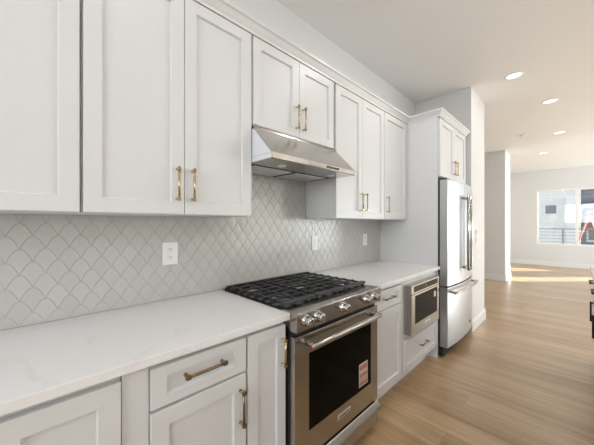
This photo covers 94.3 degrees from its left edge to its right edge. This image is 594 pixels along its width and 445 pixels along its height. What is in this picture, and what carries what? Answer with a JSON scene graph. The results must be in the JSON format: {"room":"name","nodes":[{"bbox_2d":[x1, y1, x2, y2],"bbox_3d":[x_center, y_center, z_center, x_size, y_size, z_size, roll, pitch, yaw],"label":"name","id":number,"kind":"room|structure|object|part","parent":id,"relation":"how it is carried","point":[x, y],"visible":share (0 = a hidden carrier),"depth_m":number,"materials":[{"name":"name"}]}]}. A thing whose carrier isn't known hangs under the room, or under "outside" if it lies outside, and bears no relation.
{"room":"kitchen","nodes":[
{"label":"kitchen","id":0,"kind":"room"},
{"bbox_2d":[0,0,415,330],"bbox_3d":[-0.868,-0.174,1.460,7.010,3.017,0.120,0,0,-45],"label":"wall","id":1,"kind":"structure","parent":0,"point":[272,13],"depth_m":2.42,"materials":[{"name":"white paint"}]},
{"bbox_2d":[0,0,79,214],"bbox_3d":[-1.159,-0.547,0.840,0.762,1.018,0.354,0,0,-45],"label":"upper cabinet","id":2,"kind":"object","parent":1,"relation":"attached to","point":[40,39],"visible":1,"depth_m":0.94,"materials":[{"name":"white paint"}]},
{"bbox_2d":[73,0,250,216],"bbox_3d":[-0.618,-0.547,1.372,0.753,1.018,0.354,0,0,-45],"label":"upper cabinet","id":3,"kind":"object","parent":1,"relation":"attached to","point":[165,85],"visible":0.96,"depth_m":1.22,"materials":[{"name":"white paint"}]},
{"bbox_3d":[-0.658,-0.547,1.147,0.370,1.010,0.020,0,0,-45],"label":"door","id":4,"kind":"part","parent":3,"relation":"part of","materials":[{"name":"white paint"}]},
{"bbox_3d":[-0.531,-0.178,1.234,0.013,0.153,0.034,0,0,-45],"label":"handle","id":5,"kind":"part","parent":3,"relation":"part of","materials":[{"name":"gold metal"}]},
{"bbox_3d":[-0.481,-0.178,1.283,0.013,0.153,0.034,0,0,-45],"label":"handle","id":6,"kind":"part","parent":3,"relation":"part of","materials":[{"name":"gold metal"}]},
{"bbox_3d":[-0.392,-0.547,1.409,0.370,1.010,0.020,0,0,-45],"label":"door","id":7,"kind":"part","parent":3,"relation":"part of","materials":[{"name":"white paint"}]},
{"bbox_2d":[0,174,379,329],"bbox_3d":[-0.525,0.026,1.708,4.148,0.785,0.008,0,0,-45],"label":"tile backsplash","id":8,"kind":"structure","parent":1,"relation":"attached to","point":[53,267],"depth_m":1.47,"materials":[{"name":"grey tile"}]},
{"bbox_2d":[162,242,177,264],"bbox_3d":[-0.700,0.166,1.523,0.083,0.124,0.009,0,0,-45],"label":"wall outlet","id":9,"kind":"object","parent":8,"relation":"attached to","point":[169,249],"visible":1,"depth_m":1.52,"materials":[{"name":"white plastic"}]},
{"bbox_2d":[167,247,172,252],"bbox_3d":[-0.699,0.145,1.521,0.032,0.030,0.003,0,0,-45],"label":"socket","id":10,"kind":"object","parent":9,"relation":"attached to","point":[169,249],"depth_m":1.52,"materials":[{"name":"grey plastic"}]},
{"bbox_2d":[167,254,172,259],"bbox_3d":[-0.699,0.187,1.521,0.032,0.030,0.003,0,0,-45],"label":"socket","id":11,"kind":"object","parent":9,"relation":"attached to","point":[169,256],"depth_m":1.52,"materials":[{"name":"grey plastic"}]},
{"bbox_2d":[312,236,317,249],"bbox_3d":[0.154,0.168,2.364,0.080,0.122,0.010,0,0,-45],"label":"wall switch","id":12,"kind":"object","parent":8,"relation":"attached to","point":[314,238],"visible":1,"depth_m":2.36,"materials":[{"name":"white plastic"}]},
{"bbox_2d":[363,234,366,244],"bbox_3d":[0.722,0.171,2.922,0.080,0.122,0.009,0,0,-45],"label":"wall outlet","id":13,"kind":"object","parent":8,"relation":"attached to","point":[364,235],"visible":1,"depth_m":2.92,"materials":[{"name":"white plastic"}]},
{"bbox_2d":[251,35,333,148],"bbox_3d":[-0.079,-0.804,1.903,0.760,0.504,0.354,0,0,-45],"label":"upper cabinet","id":14,"kind":"object","parent":1,"relation":"attached to","point":[288,97],"visible":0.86,"depth_m":1.75,"materials":[{"name":"white paint"}]},
{"bbox_3d":[-0.121,-0.804,1.675,0.362,0.496,0.020,0,0,-45],"label":"door","id":15,"kind":"part","parent":14,"relation":"part of","materials":[{"name":"white paint"}]},
{"bbox_3d":[0.006,-0.680,1.762,0.013,0.153,0.034,0,0,-45],"label":"handle","id":16,"kind":"part","parent":14,"relation":"part of","materials":[{"name":"gold metal"}]},
{"bbox_3d":[0.050,-0.680,1.806,0.013,0.153,0.034,0,0,-45],"label":"handle","id":17,"kind":"part","parent":14,"relation":"part of","materials":[{"name":"gold metal"}]},
{"bbox_3d":[0.138,-0.804,1.930,0.360,0.496,0.020,0,0,-45],"label":"door","id":18,"kind":"part","parent":14,"relation":"part of","materials":[{"name":"white paint"}]},
{"bbox_2d":[251,125,354,181],"bbox_3d":[-0.026,-0.441,1.851,0.757,0.218,0.484,0,0,-45],"label":"range hood","id":19,"kind":"object","parent":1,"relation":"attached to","point":[273,154],"visible":0.92,"depth_m":1.68,"materials":[{"name":"silver metal"}]},
{"bbox_3d":[-0.086,-0.343,1.913,0.716,0.004,0.270,0,0,-45],"label":"filter panel","id":20,"kind":"part","parent":19,"relation":"part of","materials":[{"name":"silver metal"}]},
{"bbox_3d":[0.117,-0.356,1.656,0.110,0.018,0.002,0,0,-45],"label":"badge plate","id":21,"kind":"part","parent":19,"relation":"part of","materials":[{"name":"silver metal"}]},
{"bbox_2d":[305,84,383,219],"bbox_3d":[0.457,-0.547,2.431,0.742,1.018,0.354,0,0,-45],"label":"upper cabinet","id":22,"kind":"object","parent":1,"relation":"attached to","point":[358,124],"visible":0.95,"depth_m":2.27,"materials":[{"name":"white paint"}]},
{"bbox_3d":[0.417,-0.547,2.204,0.358,1.010,0.020,0,0,-45],"label":"door","id":23,"kind":"part","parent":22,"relation":"part of","materials":[{"name":"white paint"}]},
{"bbox_3d":[0.540,-0.178,2.288,0.013,0.153,0.034,0,0,-45],"label":"handle","id":24,"kind":"part","parent":22,"relation":"part of","materials":[{"name":"gold metal"}]},
{"bbox_3d":[0.679,-0.547,2.463,0.372,1.010,0.020,0,0,-45],"label":"door","id":25,"kind":"part","parent":22,"relation":"part of","materials":[{"name":"white paint"}]},
{"bbox_2d":[376,112,405,219],"bbox_3d":[0.899,-0.547,2.866,0.496,1.018,0.354,0,0,-45],"label":"upper cabinet","id":26,"kind":"object","parent":1,"relation":"attached to","point":[394,129],"visible":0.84,"depth_m":2.76,"materials":[{"name":"white paint"}]},
{"bbox_2d":[277,0,593,173],"bbox_3d":[3.391,-1.743,2.831,15.006,0.120,7.300,0,0,-45],"label":"ceiling","id":27,"kind":"structure","parent":0,"point":[426,50],"depth_m":2.79,"materials":[{"name":"white paint"}]},
{"bbox_2d":[505,71,523,79],"bbox_3d":[2.468,-1.678,3.135,0.170,0.009,0.170,0,0,-45],"label":"recessed light","id":28,"kind":"object","parent":27,"relation":"in","point":[513,75],"visible":1,"depth_m":3.13,"materials":[{"name":"white plastic"}]},
{"bbox_2d":[507,73,521,78],"bbox_3d":[2.468,-1.681,3.135,0.134,0.004,0.134,0,0,-45],"label":"diffuser","id":29,"kind":"object","parent":28,"relation":"attached to","point":[512,75],"depth_m":3.13,"materials":[{"name":"white plastic"}]},
{"bbox_2d":[542,98,557,103],"bbox_3d":[3.477,-1.678,3.788,0.170,0.009,0.170,0,0,-45],"label":"recessed light","id":30,"kind":"object","parent":27,"relation":"in","point":[552,100],"visible":1,"depth_m":3.79,"materials":[{"name":"white plastic"}]},
{"bbox_2d":[543,99,556,102],"bbox_3d":[3.477,-1.681,3.788,0.134,0.004,0.134,0,0,-45],"label":"diffuser","id":31,"kind":"object","parent":30,"relation":"attached to","point":[549,100],"depth_m":3.79,"materials":[{"name":"white plastic"}]},
{"bbox_2d":[416,87,483,318],"bbox_3d":[2.113,-0.174,3.919,0.690,3.017,0.795,0,0,-45],"label":"wall pier","id":32,"kind":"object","parent":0,"point":[464,105],"visible":0.36,"depth_m":3.57,"materials":[{"name":"white paint"}]},
{"bbox_2d":[471,308,485,331],"bbox_3d":[2.397,1.266,3.631,0.720,0.137,0.015,0,0,-45],"label":"baseboard","id":33,"kind":"object","parent":32,"relation":"attached to","point":[481,316],"visible":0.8,"depth_m":3.58,"materials":[{"name":"white paint"}]},
{"bbox_2d":[354,263,593,444],"bbox_3d":[3.391,1.374,2.831,15.006,0.080,7.300,0,0,-45],"label":"floor","id":34,"kind":"structure","parent":0,"point":[524,375],"depth_m":2.34,"materials":[{"name":"brown wood"}]},
{"bbox_2d":[0,377,120,444],"bbox_3d":[-1.056,0.893,0.750,0.866,0.882,0.628,0,0,-45],"label":"base cabinet","id":35,"kind":"object","parent":34,"relation":"on","point":[91,415],"visible":0.39,"depth_m":0.76,"materials":[{"name":"white paint"}]},
{"bbox_2d":[0,290,289,415],"bbox_3d":[-1.018,0.435,0.773,2.132,0.030,0.648,0,0,-45],"label":"countertop","id":36,"kind":"structure","parent":35,"relation":"on","point":[40,362],"depth_m":1.00,"materials":[{"name":"white stone"}]},
{"bbox_2d":[120,335,246,444],"bbox_3d":[-0.574,0.893,1.200,0.448,0.882,0.662,0,0,-45],"label":"base cabinet","id":37,"kind":"object","parent":34,"relation":"on","point":[198,397],"visible":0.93,"depth_m":0.98,"materials":[{"name":"white paint"}]},
{"bbox_3d":[-0.347,0.540,1.021,0.364,0.134,0.020,0,0,-45],"label":"drawer","id":38,"kind":"part","parent":37,"relation":"part of","materials":[{"name":"white paint"}]},
{"bbox_3d":[-0.347,0.908,1.021,0.364,0.581,0.020,0,0,-45],"label":"door","id":39,"kind":"part","parent":37,"relation":"part of","materials":[{"name":"white paint"}]},
{"bbox_3d":[-0.329,0.528,1.001,0.160,0.015,0.034,0,0,-45],"label":"handle","id":40,"kind":"part","parent":37,"relation":"part of","materials":[{"name":"brown metal"}]},
{"bbox_3d":[-0.219,0.744,1.109,0.014,0.148,0.034,0,0,-45],"label":"handle","id":41,"kind":"part","parent":37,"relation":"part of","materials":[{"name":"brown metal"}]},
{"bbox_2d":[244,322,287,444],"bbox_3d":[-0.337,0.893,1.433,0.216,0.882,0.662,0,0,-45],"label":"base cabinet","id":42,"kind":"object","parent":34,"relation":"on","point":[266,348],"visible":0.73,"depth_m":1.23,"materials":[{"name":"white paint"}]},
{"bbox_3d":[-0.059,0.594,1.266,0.013,0.135,0.034,0,0,-45],"label":"handle","id":43,"kind":"part","parent":42,"relation":"part of","materials":[{"name":"gold metal"}]},
{"bbox_2d":[223,271,382,444],"bbox_3d":[0.055,0.862,1.751,0.764,0.944,0.715,0,0,-45],"label":"gas range","id":44,"kind":"object","parent":34,"relation":"on","point":[331,329],"visible":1,"depth_m":1.51,"materials":[{"name":"silver metal"}]},
{"bbox_3d":[-0.190,0.416,1.999,0.762,0.025,0.018,0,0,-45],"label":"trim","id":45,"kind":"part","parent":44,"relation":"part of","materials":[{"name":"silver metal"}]},
{"bbox_2d":[224,275,364,309],"bbox_3d":[0.005,0.422,1.801,0.762,0.014,0.558,0,0,-45],"label":"cooktop","id":46,"kind":"object","parent":44,"relation":"in","point":[266,301],"depth_m":1.68,"materials":[{"name":"black metal"}]},
{"bbox_3d":[0.054,0.455,1.282,0.058,0.058,0.046,0,0,-45],"label":"knob","id":47,"kind":"part","parent":44,"relation":"part of","materials":[{"name":"silver metal"}]},
{"bbox_3d":[0.113,0.455,1.340,0.058,0.058,0.046,0,0,-45],"label":"knob","id":48,"kind":"part","parent":44,"relation":"part of","materials":[{"name":"silver metal"}]},
{"bbox_3d":[0.238,0.461,1.564,0.764,0.096,0.107,0,0,-45],"label":"control panel","id":49,"kind":"part","parent":44,"relation":"part of","materials":[{"name":"silver metal"}]},
{"bbox_3d":[0.243,0.836,1.555,0.751,0.603,0.042,0,0,-45],"label":"oven door","id":50,"kind":"part","parent":44,"relation":"part of","materials":[{"name":"silver metal"}]},
{"bbox_3d":[0.249,0.822,1.562,0.575,0.380,0.037,0,0,-45],"label":"door glass","id":51,"kind":"part","parent":44,"relation":"part of","materials":[{"name":"black glass"}]},
{"bbox_3d":[0.284,0.577,1.522,0.650,0.027,0.063,0,0,-45],"label":"handle","id":52,"kind":"part","parent":44,"relation":"part of","materials":[{"name":"silver metal"}]},
{"bbox_3d":[0.262,0.455,1.487,0.058,0.058,0.046,0,0,-45],"label":"knob","id":53,"kind":"part","parent":44,"relation":"part of","materials":[{"name":"silver metal"}]},
{"bbox_3d":[0.243,1.226,1.556,0.751,0.145,0.100,0,0,-45],"label":"drawer","id":54,"kind":"part","parent":44,"relation":"part of","materials":[{"name":"silver metal"}]},
{"bbox_3d":[0.428,0.455,1.651,0.058,0.058,0.046,0,0,-45],"label":"knob","id":55,"kind":"part","parent":44,"relation":"part of","materials":[{"name":"silver metal"}]},
{"bbox_3d":[0.492,0.455,1.713,0.058,0.058,0.046,0,0,-45],"label":"knob","id":56,"kind":"part","parent":44,"relation":"part of","materials":[{"name":"silver metal"}]},
{"bbox_2d":[375,283,401,399],"bbox_3d":[0.461,0.893,2.218,0.448,0.882,0.662,0,0,-45],"label":"base cabinet","id":57,"kind":"object","parent":34,"relation":"on","point":[389,326],"visible":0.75,"depth_m":2.03,"materials":[{"name":"white paint"}]},
{"bbox_3d":[0.660,0.544,2.012,0.429,0.136,0.020,0,0,-45],"label":"drawer","id":58,"kind":"part","parent":57,"relation":"part of","materials":[{"name":"white paint"}]},
{"bbox_3d":[0.665,0.534,1.979,0.148,0.013,0.034,0,0,-45],"label":"handle","id":59,"kind":"part","parent":57,"relation":"part of","materials":[{"name":"brown metal"}]},
{"bbox_2d":[391,271,437,387],"bbox_3d":[0.903,0.893,2.652,0.789,0.882,0.664,0,0,-45],"label":"base cabinet","id":60,"kind":"object","parent":34,"relation":"on","point":[415,348],"visible":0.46,"depth_m":2.38,"materials":[{"name":"white paint"}]},
{"bbox_2d":[313,260,439,288],"bbox_3d":[0.734,0.435,2.497,1.247,0.030,0.648,0,0,-45],"label":"countertop","id":61,"kind":"structure","parent":60,"relation":"on","point":[380,273],"depth_m":2.39,"materials":[{"name":"white stone"}]},
{"bbox_3d":[1.107,1.069,2.450,0.745,0.240,0.020,0,0,-45],"label":"drawer","id":62,"kind":"part","parent":60,"relation":"part of","materials":[{"name":"white paint"}]},
{"bbox_2d":[404,275,438,335],"bbox_3d":[0.920,0.698,2.626,0.644,0.398,0.625,0,0,-45],"label":"microwave","id":63,"kind":"object","parent":60,"relation":"in","point":[421,297],"visible":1,"depth_m":2.32,"materials":[{"name":"grey metal"}]},
{"bbox_3d":[1.122,0.534,2.400,0.614,0.070,0.012,0,0,-45],"label":"control panel","id":64,"kind":"part","parent":63,"relation":"part of","materials":[{"name":"silver metal"}]},
{"bbox_3d":[1.133,0.702,2.402,0.494,0.225,0.001,0,0,-45],"label":"door glass","id":65,"kind":"part","parent":63,"relation":"part of","materials":[{"name":"black glass"}]},
{"bbox_2d":[380,117,465,357],"bbox_3d":[1.513,0.139,3.245,0.910,2.390,0.674,0,0,-45],"label":"tall cabinet","id":66,"kind":"object","parent":34,"relation":"on","point":[435,149],"visible":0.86,"depth_m":2.87,"materials":[{"name":"white paint"}]},
{"bbox_2d":[193,0,469,136],"bbox_3d":[0.286,-1.087,1.999,4.492,0.065,0.630,0,0,-45],"label":"trim","id":67,"kind":"structure","parent":66,"relation":"on","point":[225,9],"depth_m":1.83,"materials":[{"name":"white paint"}]},
{"bbox_3d":[1.177,0.139,2.953,0.020,2.390,0.620,0,0,-45],"label":"panel","id":68,"kind":"part","parent":66,"relation":"part of","materials":[{"name":"white paint"}]},
{"bbox_3d":[1.567,-0.761,2.888,0.438,0.582,0.020,0,0,-45],"label":"door","id":69,"kind":"part","parent":66,"relation":"part of","materials":[{"name":"white paint"}]},
{"bbox_3d":[1.716,-0.601,2.996,0.013,0.153,0.034,0,0,-45],"label":"handle","id":70,"kind":"part","parent":66,"relation":"part of","materials":[{"name":"gold metal"}]},
{"bbox_3d":[1.883,-0.761,3.199,0.441,0.582,0.020,0,0,-45],"label":"door","id":71,"kind":"part","parent":66,"relation":"part of","materials":[{"name":"white paint"}]},
{"bbox_2d":[438,178,477,355],"bbox_3d":[1.593,0.441,3.218,0.905,1.786,0.766,0,0,-45],"label":"refrigerator","id":72,"kind":"object","parent":34,"relation":"on","point":[454,197],"visible":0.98,"depth_m":2.79,"materials":[{"name":"grey metal"}]},
{"bbox_3d":[1.619,0.093,2.870,0.453,1.051,0.102,0,0,-45],"label":"door","id":73,"kind":"part","parent":72,"relation":"part of","materials":[{"name":"silver metal"}]},
{"bbox_3d":[1.780,0.929,3.028,0.905,0.590,0.102,0,0,-45],"label":"freezer drawer","id":74,"kind":"part","parent":72,"relation":"part of","materials":[{"name":"silver metal"}]},
{"bbox_3d":[1.806,0.099,2.938,0.028,0.800,0.067,0,0,-45],"label":"handle","id":75,"kind":"part","parent":72,"relation":"part of","materials":[{"name":"silver metal"}]},
{"bbox_3d":[1.942,0.093,3.188,0.448,1.051,0.102,0,0,-45],"label":"door","id":76,"kind":"part","parent":72,"relation":"part of","materials":[{"name":"silver metal"}]},
{"bbox_3d":[1.873,0.099,3.004,0.028,0.800,0.067,0,0,-45],"label":"handle","id":77,"kind":"part","parent":72,"relation":"part of","materials":[{"name":"silver metal"}]},
{"bbox_2d":[589,280,593,347],"bbox_3d":[2.915,0.893,2.288,0.505,0.882,0.674,0,0,-45],"label":"base cabinet","id":78,"kind":"object","parent":34,"relation":"on","point":[590,281],"visible":0.73,"depth_m":2.46,"materials":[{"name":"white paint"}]},
{"bbox_3d":[2.542,0.759,2.371,0.017,0.170,0.034,0,0,-45],"label":"handle","id":79,"kind":"part","parent":78,"relation":"part of","materials":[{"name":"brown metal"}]},
{"bbox_2d":[591,289,593,338],"bbox_3d":[2.552,0.893,1.931,0.508,0.882,0.674,0,0,-45],"label":"base cabinet","id":80,"kind":"object","parent":34,"relation":"on","point":[592,290],"visible":1,"depth_m":2.02,"materials":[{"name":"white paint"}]},
{"bbox_3d":[2.183,0.759,2.017,0.017,0.170,0.034,0,0,-45],"label":"handle","id":81,"kind":"part","parent":80,"relation":"part of","materials":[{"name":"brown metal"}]},
{"bbox_3d":[1.098,0.893,0.501,0.508,0.882,0.674,0,0,-45],"label":"cabinet","id":82,"kind":"object","parent":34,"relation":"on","visible":0},
{"bbox_2d":[590,266,593,281],"bbox_3d":[2.032,0.435,1.368,3.095,0.030,0.722,0,0,-45],"label":"countertop","id":83,"kind":"structure","parent":82,"relation":"on","point":[591,267],"depth_m":2.42,"materials":[{"name":"white stone"}]},
{"bbox_2d":[484,150,509,275],"bbox_3d":[4.327,-0.174,7.294,0.700,3.017,2.010,0,0,-45],"label":"wall","id":84,"kind":"structure","parent":0,"point":[496,164],"depth_m":6.48,"materials":[{"name":"white paint"}]},
{"bbox_2d":[484,273,505,281],"bbox_3d":[4.077,1.266,7.038,0.015,0.135,2.025,0,0,-45],"label":"baseboard","id":85,"kind":"structure","parent":84,"relation":"attached to","point":[486,276],"depth_m":6.45,"materials":[{"name":"white paint"}]},
{"bbox_2d":[505,272,510,280],"bbox_3d":[5.037,1.266,6.572,0.700,0.137,0.015,0,0,-45],"label":"baseboard","id":86,"kind":"structure","parent":84,"relation":"attached to","point":[508,276],"depth_m":6.56,"materials":[{"name":"white paint"}]},
{"bbox_2d":[510,166,593,264],"bbox_3d":[8.686,-0.174,8.041,0.150,3.017,7.300,0,0,-45],"label":"wall","id":87,"kind":"structure","parent":0,"point":[523,186],"depth_m":8.94,"materials":[{"name":"white paint"}]},
{"bbox_2d":[510,259,593,268],"bbox_3d":[8.634,1.266,7.976,0.015,0.135,7.080,0,0,-45],"label":"baseboard","id":88,"kind":"structure","parent":87,"relation":"attached to","point":[546,263],"depth_m":8.63,"materials":[{"name":"white paint"}]},
{"bbox_2d":[536,187,593,246],"bbox_3d":[8.391,-0.191,8.273,0.064,1.750,1.844,0,0,-45],"label":"window","id":89,"kind":"structure","parent":87,"relation":"in","point":[575,189],"depth_m":8.27,"materials":[{"name":"white paint"}]},
{"label":"outside","id":90,"kind":"structure","parent":0,"visible":0},
{"bbox_3d":[24.528,4.434,26.368,48.044,0.200,60.000,0,0,-45],"label":"ground","id":91,"kind":"structure","parent":90,"visible":0},
{"bbox_2d":[538,190,580,244],"bbox_3d":[14.803,-0.366,21.883,8.200,9.400,10.750,0,0,-45],"label":"brick building","id":92,"kind":"structure","parent":91,"relation":"on","point":[556,209],"depth_m":16.00,"materials":[{"name":"white brick"}]},
{"bbox_3d":[14.873,-0.816,16.151,0.019,0.480,0.460,0,0,-45],"label":"pane","id":93,"kind":"part","parent":92,"relation":"part of","materials":[{"name":"grey glass"}]},
{"bbox_2d":[581,189,593,244],"bbox_3d":[22.737,-0.166,17.029,7.700,9.000,7.200,0,0,-45],"label":"house","id":94,"kind":"structure","parent":91,"relation":"on","point":[587,195],"depth_m":17.15,"materials":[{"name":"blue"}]},
{"bbox_3d":[18.361,0.184,16.862,0.029,1.700,0.700,0,0,-45],"label":"pane","id":95,"kind":"part","parent":94,"relation":"part of","materials":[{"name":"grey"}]},
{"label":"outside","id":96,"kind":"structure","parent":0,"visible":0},
{"bbox_3d":[9.274,1.485,8.761,1.689,0.198,6.700,0,0,-45],"label":"floor","id":97,"kind":"structure","parent":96,"visible":0},
{"bbox_2d":[538,228,593,243],"bbox_3d":[9.812,0.779,9.290,0.060,1.210,6.700,0,0,-45],"label":"balcony railing","id":98,"kind":"object","parent":97,"relation":"on","point":[562,229],"visible":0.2,"depth_m":9.70,"materials":[{"name":"grey metal"}]},
{"bbox_2d":[579,216,593,241],"bbox_3d":[9.283,0.579,8.744,0.544,1.611,0.959,0,0,-45],"label":"stepladder","id":99,"kind":"object","parent":97,"relation":"on","point":[587,217],"visible":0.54,"depth_m":8.68,"materials":[{"name":"red metal"}]},
{"bbox_3d":[8.960,0.597,8.774,0.124,1.576,0.462,0,0,-45],"label":"rail","id":100,"kind":"part","parent":99,"relation":"part of","materials":[{"name":"red metal"}]}
]}

